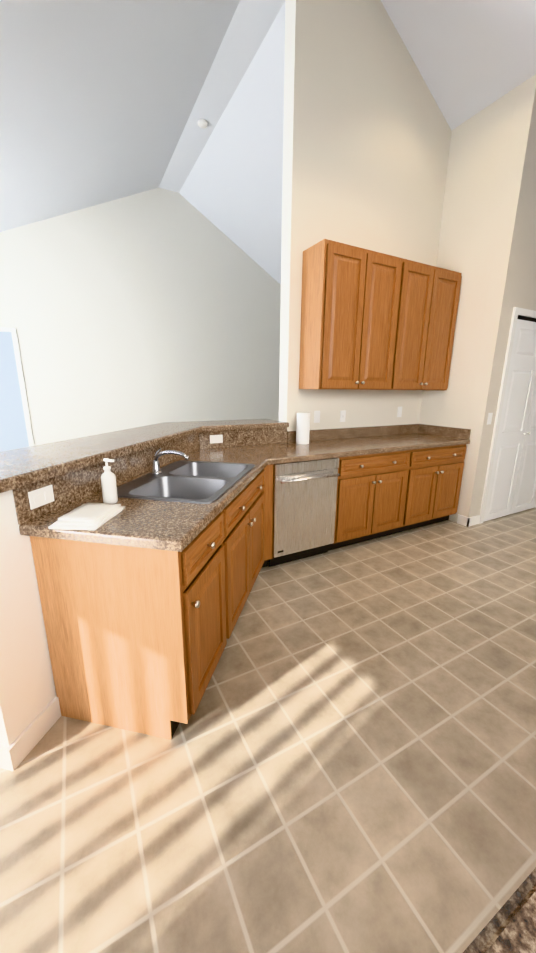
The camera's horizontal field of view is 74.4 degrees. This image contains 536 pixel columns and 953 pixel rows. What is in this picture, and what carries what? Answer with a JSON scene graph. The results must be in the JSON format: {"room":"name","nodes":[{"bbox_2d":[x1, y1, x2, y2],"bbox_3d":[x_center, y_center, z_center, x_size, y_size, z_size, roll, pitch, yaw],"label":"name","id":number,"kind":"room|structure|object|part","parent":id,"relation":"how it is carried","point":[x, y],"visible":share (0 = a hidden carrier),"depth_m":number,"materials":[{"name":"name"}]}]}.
{"room":"kitchen","nodes":[
{"label":"kitchen","id":0,"kind":"room"},
{"bbox_2d":[0,490,55,745],"bbox_3d":[-0.772,0.370,2.109,1.242,1.058,1.440,-7,16,-27],"label":"wall","id":1,"kind":"structure","parent":0,"point":[27,691],"depth_m":1.24,"materials":[{"name":"white paint"}]},
{"bbox_2d":[0,696,60,770],"bbox_3d":[-1.120,1.038,1.401,0.510,0.100,0.309,-7,16,-27],"label":"baseboard","id":2,"kind":"structure","parent":1,"relation":"attached to","point":[15,753],"depth_m":1.40,"materials":[{"name":"white wood"}]},
{"bbox_2d":[28,485,53,509],"bbox_3d":[-0.888,0.080,1.387,0.007,0.070,0.115,3,14,11],"label":"outlet","id":3,"kind":"object","parent":1,"relation":"attached to","point":[41,497],"visible":1,"depth_m":1.38,"materials":[{"name":"white plastic"}]},
{"bbox_2d":[210,435,222,443],"bbox_3d":[-0.436,-0.316,2.978,0.115,0.070,0.007,-7,16,-27],"label":"outlet","id":4,"kind":"object","parent":1,"relation":"attached to","point":[216,438],"visible":1,"depth_m":2.98,"materials":[{"name":"white plastic"}]},
{"bbox_2d":[0,188,280,445],"bbox_3d":[-1.886,-2.964,6.638,10.300,5.300,0.150,-7,16,-27],"label":"wall","id":5,"kind":"structure","parent":0,"point":[153,306],"depth_m":6.31,"materials":[{"name":"white paint"}]},
{"bbox_2d":[0,331,28,451],"bbox_3d":[-4.468,-1.133,5.579,0.980,2.220,0.005,-7,16,-27],"label":"window","id":6,"kind":"structure","parent":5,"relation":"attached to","point":[13,432],"depth_m":5.72,"materials":[{"name":"grey"}]},
{"bbox_2d":[0,327,33,445],"bbox_3d":[-4.464,-1.163,5.565,1.110,2.285,0.019,-7,16,-27],"label":"door frame","id":7,"kind":"structure","parent":5,"relation":"attached to","point":[20,378],"depth_m":5.71,"materials":[{"name":"white wood"}]},
{"bbox_2d":[0,508,535,952],"bbox_3d":[0.652,0.834,2.689,10.300,0.100,10.950,-7,16,-27],"label":"floor","id":8,"kind":"structure","parent":0,"point":[343,760],"depth_m":1.29,"materials":[{"name":"tile"}]},
{"bbox_2d":[30,499,233,739],"bbox_3d":[-0.553,0.586,1.645,0.627,0.868,0.538,3,14,11],"label":"base cabinet","id":9,"kind":"object","parent":8,"relation":"on","point":[137,637],"depth_m":1.39,"materials":[{"name":"brown wood"}]},
{"bbox_2d":[0,431,375,551],"bbox_3d":[-0.583,0.099,1.619,1.905,0.377,1.080,-7,16,-27],"label":"countertop","id":10,"kind":"structure","parent":9,"relation":"on","point":[181,486],"depth_m":1.70,"materials":[{"name":"brown stone"}]},
{"bbox_2d":[48,503,124,530],"bbox_3d":[-0.694,0.147,1.373,0.174,0.029,0.242,1,14,3],"label":"dish towel","id":11,"kind":"object","parent":10,"relation":"on","point":[91,516],"visible":1,"depth_m":1.32,"materials":[{"name":"white fabric"}]},
{"bbox_2d":[101,458,117,503],"bbox_3d":[-0.692,0.019,1.532,0.060,0.199,0.068,-7,16,-27],"label":"soap bottle","id":12,"kind":"object","parent":10,"relation":"on","point":[109,486],"visible":0.98,"depth_m":1.52,"materials":[{"name":"white plastic"}]},
{"bbox_2d":[151,448,188,473],"bbox_3d":[-0.586,-0.091,2.067,0.194,0.141,0.239,-7,16,-27],"label":"faucet","id":13,"kind":"object","parent":10,"relation":"on","point":[156,469],"depth_m":2.04,"materials":[{"name":"silver metal"}]},
{"bbox_2d":[117,460,254,503],"bbox_3d":[-0.434,0.095,2.020,0.932,0.194,0.966,-7,16,-27],"label":"sink","id":14,"kind":"object","parent":10,"relation":"in","point":[182,481],"depth_m":1.98,"materials":[{"name":"silver metal"}]},
{"bbox_2d":[234,470,264,626],"bbox_3d":[-0.427,0.438,2.238,0.627,0.868,1.012,3,14,11],"label":"base cabinet","id":15,"kind":"object","parent":8,"relation":"on","point":[249,505],"depth_m":2.16,"materials":[{"name":"brown wood"}]},
{"bbox_2d":[269,458,339,566],"bbox_3d":[0.179,0.237,3.063,0.597,0.866,0.664,-7,16,-27],"label":"dishwasher","id":16,"kind":"object","parent":8,"relation":"on","point":[304,501],"visible":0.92,"depth_m":2.80,"materials":[{"name":"silver metal"}]},
{"bbox_3d":[0.326,0.011,2.728,0.537,0.023,0.052,-7,16,-27],"label":"handle","id":17,"kind":"part","parent":16,"relation":"part of","materials":[{"name":"silver metal"}]},
{"bbox_2d":[328,450,412,550],"bbox_3d":[0.800,0.151,3.427,0.841,0.868,0.626,-7,16,-27],"label":"base cabinet","id":18,"kind":"object","parent":8,"relation":"on","point":[378,495],"depth_m":3.15,"materials":[{"name":"brown wood"}]},
{"bbox_2d":[52,419,470,453],"bbox_3d":[-0.053,-0.263,3.077,4.262,0.376,1.062,-7,16,-27],"label":"countertop","id":19,"kind":"structure","parent":18,"relation":"on","point":[390,438],"depth_m":3.32,"materials":[{"name":"brown stone"}]},
{"bbox_2d":[296,413,309,443],"bbox_3d":[0.322,-0.443,3.246,0.122,0.278,0.122,-7,16,-27],"label":"paper towel roll","id":20,"kind":"object","parent":19,"relation":"on","point":[303,428],"visible":1,"depth_m":3.20,"materials":[{"name":"white paper"}]},
{"bbox_2d":[405,444,466,530],"bbox_3d":[1.541,0.060,3.815,0.841,0.868,0.626,-7,16,-27],"label":"base cabinet","id":21,"kind":"object","parent":8,"relation":"on","point":[434,489],"depth_m":3.54,"materials":[{"name":"brown wood"}]},
{"bbox_2d":[463,868,535,952],"bbox_3d":[0.755,0.903,0.343,3.200,0.910,0.720,-7,16,-27],"label":"carpet","id":22,"kind":"structure","parent":8,"relation":"on","point":[510,927],"depth_m":0.34,"materials":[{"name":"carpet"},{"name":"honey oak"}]},
{"bbox_2d":[0,0,535,284],"bbox_3d":[0.681,-2.532,1.844,10.600,3.100,10.950,-7,16,-27],"label":"ceiling","id":23,"kind":"structure","parent":0,"point":[102,101],"depth_m":3.55,"materials":[{"name":"white paint"}]},
{"bbox_2d":[198,119,207,128],"bbox_3d":[-0.841,-4.548,4.556,0.130,0.034,0.130,-7,16,-27],"label":"smoke detector","id":24,"kind":"object","parent":23,"relation":"attached to","point":[203,123],"visible":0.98,"depth_m":4.53,"materials":[{"name":"white plastic"}]},
{"bbox_2d":[279,0,450,430],"bbox_3d":[1.016,-2.131,3.422,1.960,5.300,0.150,-7,16,-27],"label":"wall","id":25,"kind":"structure","parent":0,"point":[366,136],"depth_m":3.05,"materials":[{"name":"beige paint"}]},
{"bbox_2d":[314,411,319,422],"bbox_3d":[0.477,-0.580,3.427,0.070,0.115,0.007,-7,16,-27],"label":"outlet","id":26,"kind":"object","parent":25,"relation":"attached to","point":[316,416],"visible":1,"depth_m":3.42,"materials":[{"name":"white plastic"}]},
{"bbox_2d":[340,410,345,421],"bbox_3d":[0.760,-0.609,3.573,0.070,0.115,0.013,-7,16,-27],"label":"light switch","id":27,"kind":"object","parent":25,"relation":"attached to","point":[342,416],"visible":1,"depth_m":3.57,"materials":[{"name":"white plastic"}]},
{"bbox_2d":[299,239,410,389],"bbox_3d":[0.772,-1.372,3.201,0.922,1.130,0.325,-7,16,-27],"label":"upper cabinet","id":28,"kind":"object","parent":25,"relation":"attached to","point":[372,320],"depth_m":3.03,"materials":[{"name":"brown wood"}]},
{"bbox_2d":[397,407,401,416],"bbox_3d":[1.472,-0.722,3.944,0.070,0.115,0.007,-7,16,-27],"label":"outlet","id":29,"kind":"object","parent":25,"relation":"attached to","point":[399,412],"visible":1,"depth_m":3.94,"materials":[{"name":"white plastic"}]},
{"bbox_2d":[399,261,461,389],"bbox_3d":[1.447,-1.455,3.555,0.917,1.130,0.325,-7,16,-27],"label":"upper cabinet","id":30,"kind":"object","parent":25,"relation":"attached to","point":[432,304],"depth_m":3.44,"materials":[{"name":"brown wood"}]},
{"bbox_2d":[419,86,517,520],"bbox_3d":[1.990,-2.147,3.520,0.150,5.300,0.599,-7,16,-27],"label":"wall","id":31,"kind":"structure","parent":0,"point":[478,153],"depth_m":3.42,"materials":[{"name":"beige paint"}]},
{"bbox_2d":[454,74,535,522],"bbox_3d":[3.506,-2.230,3.902,3.190,5.300,0.150,-7,16,-27],"label":"wall","id":32,"kind":"structure","parent":0,"point":[512,282],"depth_m":3.26,"materials":[{"name":"beige paint"}]},
{"bbox_2d":[457,514,480,526],"bbox_3d":[3.491,0.298,4.509,3.204,0.100,0.124,-7,16,-27],"label":"baseboard","id":33,"kind":"structure","parent":32,"relation":"attached to","point":[467,521],"depth_m":3.77,"materials":[{"name":"white wood"}]},
{"bbox_2d":[487,413,492,424],"bbox_3d":[2.208,-0.575,3.507,0.070,0.115,0.013,-7,16,-27],"label":"light switch","id":34,"kind":"object","parent":32,"relation":"attached to","point":[489,419],"visible":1,"depth_m":3.50,"materials":[{"name":"white plastic"}]},
{"bbox_2d":[479,307,535,523],"bbox_3d":[2.812,-0.600,3.833,1.170,2.160,0.019,-7,16,-27],"label":"door frame","id":35,"kind":"structure","parent":32,"relation":"attached to","point":[517,311],"depth_m":3.51,"materials":[{"name":"white wood"}]},
{"bbox_2d":[483,319,535,521],"bbox_3d":[2.818,-0.555,3.832,1.044,2.050,0.047,-7,16,-27],"label":"door","id":36,"kind":"structure","parent":32,"relation":"attached to","point":[512,487],"depth_m":3.78,"materials":[{"name":"white wood"}]},
{"bbox_2d":[517,315,535,321],"bbox_3d":[2.817,-1.574,3.596,1.050,0.035,0.003,-7,16,-27],"label":"door track","id":37,"kind":"object","parent":32,"relation":"attached to","point":[526,318],"depth_m":3.44,"materials":[{"name":"black metal"}]}
]}

